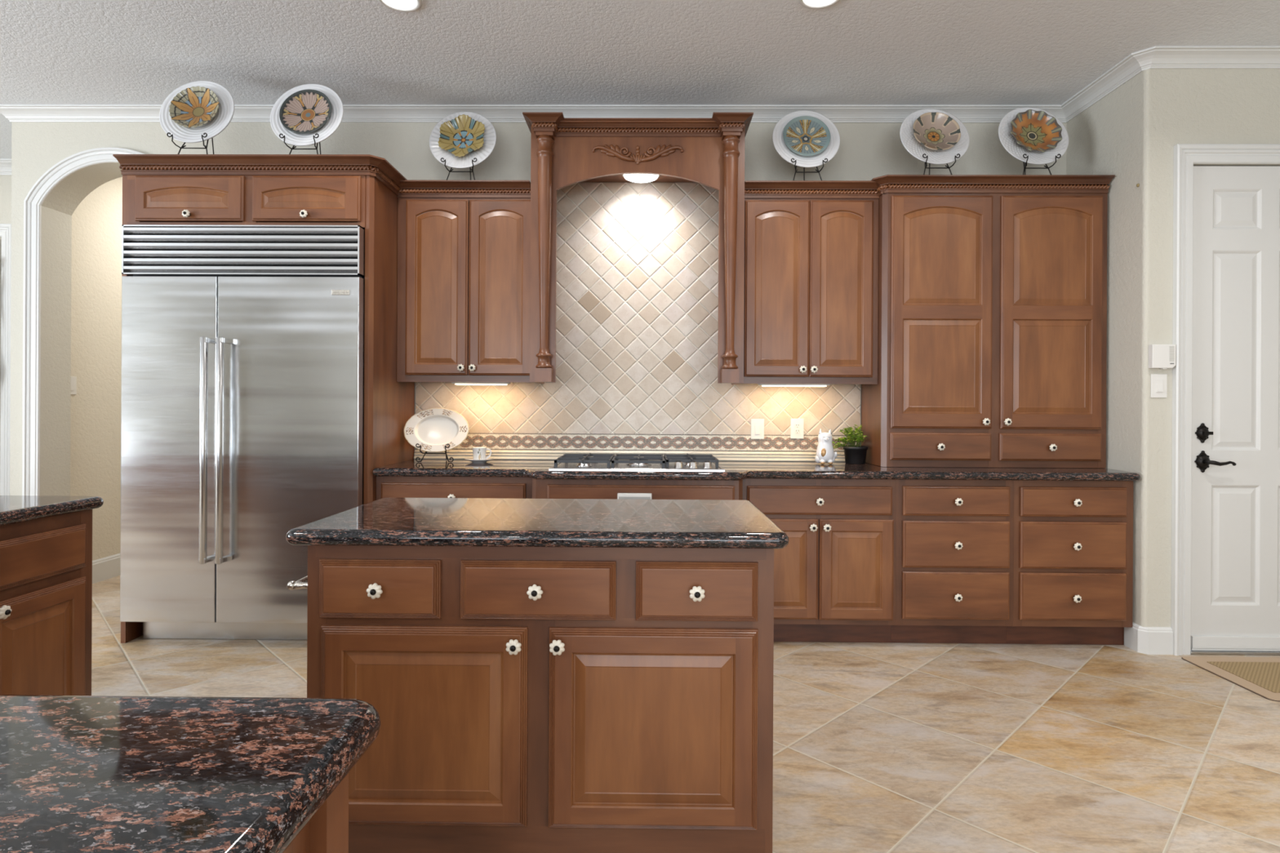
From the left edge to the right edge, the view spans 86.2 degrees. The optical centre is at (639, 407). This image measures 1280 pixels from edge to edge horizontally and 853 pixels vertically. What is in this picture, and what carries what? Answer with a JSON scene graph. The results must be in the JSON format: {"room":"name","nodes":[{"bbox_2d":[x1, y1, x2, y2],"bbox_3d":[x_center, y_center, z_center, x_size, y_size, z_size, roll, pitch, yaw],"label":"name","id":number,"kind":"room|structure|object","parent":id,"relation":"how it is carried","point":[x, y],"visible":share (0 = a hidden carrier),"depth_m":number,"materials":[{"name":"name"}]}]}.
{"room":"kitchen","nodes":[
{"label":"kitchen","id":0,"kind":"room"},
{"bbox_2d":[0,175,11,442],"bbox_3d":[-5.350,-0.315,5.176,2.979,3.040,0.100,0,0,1],"label":"wall","id":1,"kind":"structure","parent":0,"point":[5,180],"depth_m":5.12,"materials":[{"name":"beige paint"}]},
{"bbox_2d":[0,223,11,495],"bbox_3d":[-5.241,-0.082,5.106,1.124,2.576,0.034,0,0,1],"label":"door","id":2,"kind":"structure","parent":1,"relation":"in","point":[5,228],"depth_m":5.10,"materials":[{"name":"white paint"}]},
{"bbox_2d":[0,158,11,175],"bbox_3d":[-5.347,-1.788,5.084,2.970,0.094,0.084,0,0,1],"label":"trim","id":3,"kind":"structure","parent":1,"relation":"attached to","point":[5,163],"depth_m":5.09,"materials":[{"name":"white paint"}]},
{"bbox_2d":[70,177,122,560],"bbox_3d":[-3.046,-0.302,5.860,1.430,3.040,2.879,0,0,1],"label":"wall","id":4,"kind":"structure","parent":0,"point":[97,220],"depth_m":4.77,"materials":[{"name":"beige paint"}]},
{"bbox_2d":[71,376,76,394],"bbox_3d":[-3.771,-0.146,4.539,0.009,0.120,0.082,0,0,1],"label":"light switch","id":5,"kind":"object","parent":4,"relation":"attached to","point":[73,379],"visible":0.52,"depth_m":4.55,"materials":[{"name":"white plastic"}]},
{"bbox_2d":[92,553,119,583],"bbox_3d":[-3.759,1.136,5.863,0.016,0.155,2.869,0,0,1],"label":"baseboard","id":6,"kind":"structure","parent":4,"relation":"attached to","point":[108,567],"depth_m":4.82,"materials":[{"name":"white paint"}]},
{"bbox_2d":[9,122,1066,496],"bbox_3d":[-0.649,-0.289,4.282,6.440,3.040,0.220,0,0,1],"label":"wall","id":7,"kind":"structure","parent":0,"point":[867,151],"depth_m":4.20,"materials":[{"name":"beige paint"}]},
{"bbox_2d":[22,146,145,495],"bbox_3d":[-3.241,-0.186,4.186,1.058,2.806,0.030,0,0,1],"label":"trim","id":8,"kind":"structure","parent":7,"relation":"attached to","point":[44,185],"depth_m":4.19,"materials":[{"name":"white paint"}]},
{"bbox_2d":[396,179,530,382],"bbox_3d":[-0.985,-0.703,3.981,0.769,1.120,0.361,0,0,1],"label":"upper cabinet","id":9,"kind":"object","parent":7,"relation":"attached to","point":[464,246],"visible":0.99,"depth_m":3.84,"materials":[{"name":"brown wood"}]},
{"bbox_2d":[440,157,476,180],"bbox_3d":[-1.019,-1.439,3.958,0.207,0.339,0.213,0,0,1],"label":"easel","id":10,"kind":"object","parent":9,"relation":"on","point":[470,169],"visible":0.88,"depth_m":3.90,"materials":[{"name":"black metal"}]},
{"bbox_2d":[438,114,484,156],"bbox_3d":[-1.019,-1.555,3.916,0.262,0.277,0.101,0,0,1],"label":"decorative bowl","id":11,"kind":"object","parent":10,"relation":"on","point":[463,135],"visible":1,"depth_m":3.94,"materials":[{"name":"ceramic"}]},
{"bbox_2d":[429,111,496,168],"bbox_3d":[-1.018,-1.541,3.936,0.384,0.369,0.118,0,0,0],"label":"charger plate","id":12,"kind":"object","parent":10,"relation":"on","point":[484,152],"visible":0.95,"depth_m":3.92,"materials":[{"name":"white ceramic"}]},
{"bbox_2d":[451,382,510,385],"bbox_3d":[-0.919,-0.142,3.960,0.330,0.024,0.060,0,0,1],"label":"light","id":13,"kind":"object","parent":9,"relation":"attached to","point":[455,383],"visible":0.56,"depth_m":3.93,"materials":[{"name":"white plastic"}]},
{"bbox_2d":[413,182,860,462],"bbox_3d":[-0.015,-0.523,4.146,2.700,1.682,0.035,0,0,1],"label":"tile backsplash","id":14,"kind":"structure","parent":7,"relation":"attached to","point":[637,291],"depth_m":4.15,"materials":[{"name":"tile"}]},
{"bbox_2d":[751,418,764,439],"bbox_3d":[0.711,0.130,4.137,0.080,0.122,0.012,0,0,1],"label":"light switch","id":15,"kind":"object","parent":14,"relation":"attached to","point":[757,424],"visible":1,"depth_m":4.14,"materials":[{"name":"white plastic"}]},
{"bbox_2d":[790,418,804,438],"bbox_3d":[0.950,0.127,4.135,0.080,0.122,0.011,0,0,1],"label":"power outlet","id":16,"kind":"object","parent":14,"relation":"attached to","point":[797,425],"visible":1,"depth_m":4.13,"materials":[{"name":"white plastic"}]},
{"bbox_2d":[794,422,799,434],"bbox_3d":[0.950,0.127,4.132,0.033,0.066,0.005,0,0,1],"label":"receptacle","id":17,"kind":"object","parent":16,"relation":"attached to","point":[797,425],"depth_m":4.13,"materials":[{"name":"white plastic"}]},
{"bbox_2d":[522,111,753,384],"bbox_3d":[-0.013,-0.861,3.913,1.240,1.446,0.480,0,0,1],"label":"range hood","id":18,"kind":"object","parent":7,"relation":"attached to","point":[565,152],"visible":1,"depth_m":3.80,"materials":[{"name":"brown wood"}]},
{"bbox_2d":[622,173,660,182],"bbox_3d":[0.006,-1.348,3.992,0.224,0.035,0.224,0,0,1],"label":"light","id":19,"kind":"object","parent":18,"relation":"attached to","point":[637,178],"depth_m":3.98,"materials":[{"name":"white glass"}]},
{"bbox_2d":[0,45,1279,123],"bbox_3d":[0.444,-1.767,4.117,8.923,0.072,0.968,0,0,6],"label":"trim","id":20,"kind":"structure","parent":7,"relation":"attached to","point":[1157,56],"depth_m":4.11,"materials":[{"name":"white paint"}]},
{"bbox_2d":[743,180,879,384],"bbox_3d":[0.959,-0.693,3.959,0.755,1.120,0.361,0,0,1],"label":"upper cabinet","id":21,"kind":"object","parent":7,"relation":"attached to","point":[811,282],"visible":1,"depth_m":3.82,"materials":[{"name":"brown wood"}]},
{"bbox_2d":[758,383,830,386],"bbox_3d":[0.886,-0.133,3.939,0.400,0.024,0.060,0,0,1],"label":"light","id":22,"kind":"object","parent":21,"relation":"attached to","point":[762,384],"visible":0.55,"depth_m":3.91,"materials":[{"name":"white plastic"}]},
{"bbox_2d":[791,158,827,180],"bbox_3d":[0.950,-1.428,3.935,0.207,0.339,0.213,0,0,1],"label":"easel","id":23,"kind":"object","parent":21,"relation":"on","point":[817,170],"visible":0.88,"depth_m":3.88,"materials":[{"name":"black metal"}]},
{"bbox_2d":[772,110,839,167],"bbox_3d":[0.950,-1.538,3.913,0.384,0.369,0.118,0,0,0],"label":"charger plate","id":24,"kind":"object","parent":23,"relation":"on","point":[780,145],"visible":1,"depth_m":3.90,"materials":[{"name":"white ceramic"}]},
{"bbox_2d":[782,115,830,155],"bbox_3d":[0.950,-1.548,3.902,0.268,0.258,0.088,0,0,1],"label":"decorative bowl","id":25,"kind":"object","parent":23,"relation":"on","point":[805,135],"visible":1,"depth_m":3.92,"materials":[{"name":"ceramic"}]},
{"bbox_2d":[0,0,1279,158],"bbox_3d":[-1.028,-1.837,1.076,11.700,0.050,12.600,0,0,1],"label":"ceiling","id":26,"kind":"structure","parent":0,"point":[52,51],"depth_m":3.44,"materials":[{"name":"white paint"}]},
{"bbox_2d":[377,0,422,12],"bbox_3d":[-1.065,-1.804,3.027,0.196,0.016,0.196,0,0,1],"label":"recessed light","id":27,"kind":"object","parent":26,"relation":"in","point":[404,6],"visible":1,"depth_m":3.06,"materials":[{"name":"white paint"}]},
{"bbox_2d":[798,0,839,8],"bbox_3d":[0.789,-1.794,2.985,0.196,0.016,0.196,0,0,1],"label":"recessed light","id":28,"kind":"object","parent":26,"relation":"in","point":[811,4],"visible":1,"depth_m":3.03,"materials":[{"name":"white paint"}]},
{"bbox_2d":[91,575,1279,852],"bbox_3d":[-1.044,1.228,1.076,11.700,0.001,12.600,0,0,1],"label":"floor","id":29,"kind":"structure","parent":0,"point":[878,747],"depth_m":2.58,"materials":[{"name":"tile"}]},
{"bbox_2d":[0,509,92,695],"bbox_3d":[-2.212,0.786,1.572,0.708,0.870,1.625,0,0,1],"label":"base cabinet","id":30,"kind":"object","parent":29,"relation":"on","point":[46,564],"visible":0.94,"depth_m":2.18,"materials":[{"name":"brown wood"}]},
{"bbox_2d":[0,495,103,525],"bbox_3d":[-2.243,0.329,1.604,0.721,0.042,1.628,0,0,1],"label":"countertop","id":31,"kind":"structure","parent":30,"relation":"on","point":[13,508],"depth_m":2.22,"materials":[{"name":"black stone"}]},
{"bbox_2d":[120,224,364,639],"bbox_3d":[-2.029,0.147,3.780,1.213,2.147,0.774,0,0,1],"label":"refrigerator","id":32,"kind":"object","parent":29,"relation":"on","point":[242,408],"visible":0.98,"depth_m":3.47,"materials":[{"name":"silver metal"}]},
{"bbox_2d":[112,154,414,643],"bbox_3d":[-1.994,-0.030,3.817,1.364,2.504,0.708,0,0,1],"label":"tall cabinet","id":33,"kind":"object","parent":29,"relation":"on","point":[362,190],"visible":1,"depth_m":3.52,"materials":[{"name":"brown wood"}]},
{"bbox_2d":[166,132,213,154],"bbox_3d":[-2.329,-1.446,3.623,0.207,0.339,0.213,0,0,0],"label":"easel","id":34,"kind":"object","parent":33,"relation":"on","point":[171,135],"visible":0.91,"depth_m":3.57,"materials":[{"name":"black metal"}]},
{"bbox_2d":[168,86,219,128],"bbox_3d":[-2.328,-1.570,3.581,0.255,0.246,0.089,0,0,0],"label":"decorative bowl","id":35,"kind":"object","parent":34,"relation":"on","point":[193,106],"visible":1,"depth_m":3.60,"materials":[{"name":"ceramic"}]},
{"bbox_2d":[159,80,234,142],"bbox_3d":[-2.328,-1.557,3.598,0.384,0.371,0.112,0,0,-1],"label":"charger plate","id":36,"kind":"object","parent":34,"relation":"on","point":[224,114],"visible":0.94,"depth_m":3.59,"materials":[{"name":"white ceramic"}]},
{"bbox_2d":[279,133,320,154],"bbox_3d":[-1.752,-1.443,3.626,0.207,0.339,0.213,0,0,1],"label":"easel","id":37,"kind":"object","parent":33,"relation":"on","point":[283,136],"visible":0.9,"depth_m":3.57,"materials":[{"name":"black metal"}]},
{"bbox_2d":[279,88,331,133],"bbox_3d":[-1.753,-1.552,3.590,0.272,0.263,0.086,0,0,1],"label":"decorative bowl","id":38,"kind":"object","parent":37,"relation":"on","point":[304,111],"visible":1,"depth_m":3.61,"materials":[{"name":"ceramic"}]},
{"bbox_2d":[270,84,343,146],"bbox_3d":[-1.753,-1.542,3.601,0.384,0.371,0.112,0,0,2],"label":"charger plate","id":39,"kind":"object","parent":37,"relation":"on","point":[335,120],"visible":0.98,"depth_m":3.59,"materials":[{"name":"white ceramic"}]},
{"bbox_2d":[283,773,348,852],"bbox_3d":[-2.588,0.784,0.461,4.542,0.870,0.595,0,0,1],"label":"base cabinet","id":40,"kind":"object","parent":29,"relation":"on","point":[327,830],"visible":0.02,"depth_m":0.69,"materials":[{"name":"brown wood"}]},
{"bbox_2d":[0,694,381,852],"bbox_3d":[-2.588,0.327,0.463,4.618,0.042,0.658,0,0,1],"label":"countertop","id":41,"kind":"structure","parent":40,"relation":"on","point":[79,774],"depth_m":0.60,"materials":[{"name":"black stone"}]},
{"bbox_2d":[375,475,532,500],"bbox_3d":[-0.964,0.792,3.836,0.829,0.871,0.647,0,0,1],"label":"base cabinet","id":42,"kind":"object","parent":29,"relation":"on","point":[387,486],"visible":0.11,"depth_m":3.55,"materials":[{"name":"brown wood"}]},
{"bbox_2d":[287,545,773,852],"bbox_3d":[-0.300,0.796,2.055,1.304,0.870,0.624,0,0,1],"label":"kitchen island","id":43,"kind":"object","parent":29,"relation":"on","point":[526,700],"visible":1,"depth_m":1.78,"materials":[{"name":"brown wood"}]},
{"bbox_2d":[285,497,788,548],"bbox_3d":[-0.264,0.340,2.080,1.307,0.042,0.661,0,0,1],"label":"island countertop","id":44,"kind":"structure","parent":43,"relation":"on","point":[384,522],"depth_m":1.86,"materials":[{"name":"black stone"}]},
{"bbox_2d":[532,478,742,500],"bbox_3d":[-0.013,0.797,3.778,1.072,0.871,0.741,0,0,1],"label":"base cabinet","id":45,"kind":"object","parent":29,"relation":"on","point":[541,488],"visible":0.02,"depth_m":3.45,"materials":[{"name":"brown wood"}]},
{"bbox_2d":[617,493,651,499],"bbox_3d":[-0.027,0.464,3.432,0.172,0.069,0.025,0,0,1],"label":"cover plate","id":46,"kind":"object","parent":45,"relation":"attached to","point":[620,495],"visible":0.37,"depth_m":3.42,"materials":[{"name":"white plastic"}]},
{"bbox_2d":[372,458,1140,480],"bbox_3d":[0.591,0.344,3.772,3.934,0.042,0.742,0,0,1],"label":"countertop","id":47,"kind":"structure","parent":45,"relation":"on","point":[532,468],"depth_m":3.50,"materials":[{"name":"black stone"}]},
{"bbox_2d":[415,443,453,462],"bbox_3d":[-1.170,0.187,3.974,0.218,0.250,0.213,0,0,1],"label":"easel","id":48,"kind":"object","parent":47,"relation":"on","point":[446,457],"visible":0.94,"depth_m":3.90,"materials":[{"name":"black metal"}]},
{"bbox_2d":[404,408,469,452],"bbox_3d":[-1.171,0.129,3.938,0.376,0.252,0.086,0,0,1],"label":"oval platter","id":49,"kind":"object","parent":48,"relation":"on","point":[433,428],"visible":1,"depth_m":3.95,"materials":[{"name":"white ceramic"}]},
{"bbox_2d":[464,457,493,462],"bbox_3d":[-0.924,0.305,3.940,0.164,0.020,0.164,0,0,1],"label":"saucer","id":50,"kind":"object","parent":47,"relation":"on","point":[472,460],"visible":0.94,"depth_m":3.90,"materials":[{"name":"white ceramic"}]},
{"bbox_2d":[472,447,491,459],"bbox_3d":[-0.915,0.269,3.934,0.100,0.079,0.078,0,0,32],"label":"mug","id":51,"kind":"object","parent":50,"relation":"on","point":[478,453],"visible":0.91,"depth_m":3.91,"materials":[{"name":"ceramic"}]},
{"bbox_2d":[548,453,724,471],"bbox_3d":[-0.013,0.294,3.749,0.894,0.052,0.550,0,0,1],"label":"gas cooktop","id":52,"kind":"object","parent":47,"relation":"in","point":[687,462],"visible":1,"depth_m":3.60,"materials":[{"name":"silver metal"}]},
{"bbox_2d":[814,429,837,464],"bbox_3d":[1.074,0.224,3.941,0.128,0.201,0.095,0,0,1],"label":"cat figurine","id":53,"kind":"object","parent":47,"relation":"on","point":[824,451],"visible":1,"depth_m":3.91,"materials":[{"name":"white ceramic"}]},
{"bbox_2d":[831,424,867,464],"bbox_3d":[1.190,0.213,3.991,0.273,0.226,0.155,0,0,1],"label":"potted plant","id":54,"kind":"object","parent":47,"relation":"on","point":[854,455],"visible":0.98,"depth_m":3.96,"materials":[{"name":"green plant"}]},
{"bbox_2d":[861,174,1115,468],"bbox_3d":[1.916,-0.463,3.909,1.279,1.584,0.434,0,0,1],"label":"pantry cabinet","id":55,"kind":"object","parent":47,"relation":"on","point":[992,351],"visible":1,"depth_m":3.74,"materials":[{"name":"brown wood"}]},
{"bbox_2d":[922,153,959,174],"bbox_3d":[1.654,-1.424,3.857,0.207,0.339,0.213,0,0,1],"label":"easel","id":56,"kind":"object","parent":55,"relation":"on","point":[926,157],"visible":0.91,"depth_m":3.80,"materials":[{"name":"black metal"}]},
{"bbox_2d":[899,108,969,164],"bbox_3d":[1.655,-1.525,3.845,0.384,0.363,0.137,0,0,1],"label":"charger plate","id":57,"kind":"object","parent":56,"relation":"on","point":[908,140],"visible":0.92,"depth_m":3.83,"materials":[{"name":"white ceramic"}]},
{"bbox_2d":[912,111,960,150],"bbox_3d":[1.654,-1.542,3.822,0.258,0.244,0.109,0,0,1],"label":"decorative bowl","id":58,"kind":"object","parent":56,"relation":"on","point":[935,131],"visible":1,"depth_m":3.85,"materials":[{"name":"ceramic"}]},
{"bbox_2d":[1022,153,1061,174],"bbox_3d":[2.202,-1.421,3.850,0.207,0.339,0.213,0,0,1],"label":"easel","id":59,"kind":"object","parent":55,"relation":"on","point":[1025,154],"visible":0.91,"depth_m":3.80,"materials":[{"name":"black metal"}]},
{"bbox_2d":[998,106,1068,164],"bbox_3d":[2.203,-1.524,3.832,0.384,0.367,0.124,0,0,1],"label":"charger plate","id":60,"kind":"object","parent":59,"relation":"on","point":[1008,141],"visible":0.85,"depth_m":3.82,"materials":[{"name":"white ceramic"}]},
{"bbox_2d":[1010,109,1062,152],"bbox_3d":[2.203,-1.539,3.810,0.284,0.272,0.106,0,0,4],"label":"decorative bowl","id":61,"kind":"object","parent":59,"relation":"on","point":[1035,131],"visible":1,"depth_m":3.84,"materials":[{"name":"ceramic"}]},
{"bbox_2d":[742,478,896,642],"bbox_3d":[0.927,0.802,3.814,0.802,0.871,0.647,0,0,1],"label":"base cabinet","id":62,"kind":"object","parent":29,"relation":"on","point":[834,577],"visible":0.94,"depth_m":3.53,"materials":[{"name":"brown wood"}]},
{"bbox_2d":[890,479,1013,644],"bbox_3d":[1.630,0.806,3.806,0.604,0.871,0.647,0,0,1],"label":"base cabinet","id":63,"kind":"object","parent":29,"relation":"on","point":[954,543],"visible":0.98,"depth_m":3.52,"materials":[{"name":"brown wood"}]},
{"bbox_2d":[1006,480,1133,644],"bbox_3d":[2.239,0.810,3.799,0.612,0.871,0.647,0,0,1],"label":"base cabinet","id":64,"kind":"object","parent":29,"relation":"on","point":[1073,547],"visible":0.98,"depth_m":3.51,"materials":[{"name":"brown wood"}]},
{"bbox_2d":[1181,656,1279,701],"bbox_3d":[3.210,1.247,3.157,1.046,0.008,0.516,0,0,1],"label":"door mat","id":65,"kind":"object","parent":29,"relation":"on","point":[1260,676],"visible":1,"depth_m":3.23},
{"bbox_2d":[1066,68,1150,626],"bbox_3d":[2.576,-0.272,3.805,0.022,3.040,0.660,0,0,1],"label":"wall","id":66,"kind":"structure","parent":0,"point":[1112,136],"depth_m":3.60,"materials":[{"name":"beige paint"}]},
{"bbox_2d":[1124,622,1173,654],"bbox_3d":[2.594,1.181,3.497,0.203,0.134,0.091,0,0,40],"label":"baseboard","id":67,"kind":"structure","parent":66,"relation":"attached to","point":[1145,640],"depth_m":3.46,"materials":[{"name":"white paint"}]},
{"bbox_2d":[1147,68,1279,626],"bbox_3d":[3.713,-0.266,3.531,2.258,3.040,0.140,0,0,1],"label":"wall","id":68,"kind":"structure","parent":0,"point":[1188,105],"depth_m":3.47,"materials":[{"name":"beige paint"}]},
{"bbox_2d":[1151,373,1167,397],"bbox_3d":[2.631,-0.110,3.467,0.080,0.120,0.012,0,0,1],"label":"light switch","id":69,"kind":"object","parent":68,"relation":"attached to","point":[1158,381],"visible":1,"depth_m":3.47,"materials":[{"name":"white plastic"}]},
{"bbox_2d":[1148,344,1176,368],"bbox_3d":[2.638,-0.256,3.458,0.118,0.124,0.031,0,0,1],"label":"alarm keypad","id":70,"kind":"object","parent":68,"relation":"attached to","point":[1160,356],"visible":1,"depth_m":3.44,"materials":[{"name":"white plastic"}]},
{"bbox_2d":[1170,143,1279,655],"bbox_3d":[3.196,-0.037,3.452,0.992,2.576,0.030,0,0,1],"label":"door frame","id":71,"kind":"structure","parent":68,"relation":"attached to","point":[1185,155],"depth_m":3.45,"materials":[{"name":"white paint"}]},
{"bbox_2d":[1191,165,1279,654],"bbox_3d":[3.196,0.012,3.478,0.806,2.476,0.130,0,0,1],"label":"door","id":72,"kind":"structure","parent":68,"relation":"attached to","point":[1235,523],"depth_m":3.48,"materials":[{"name":"white paint"}]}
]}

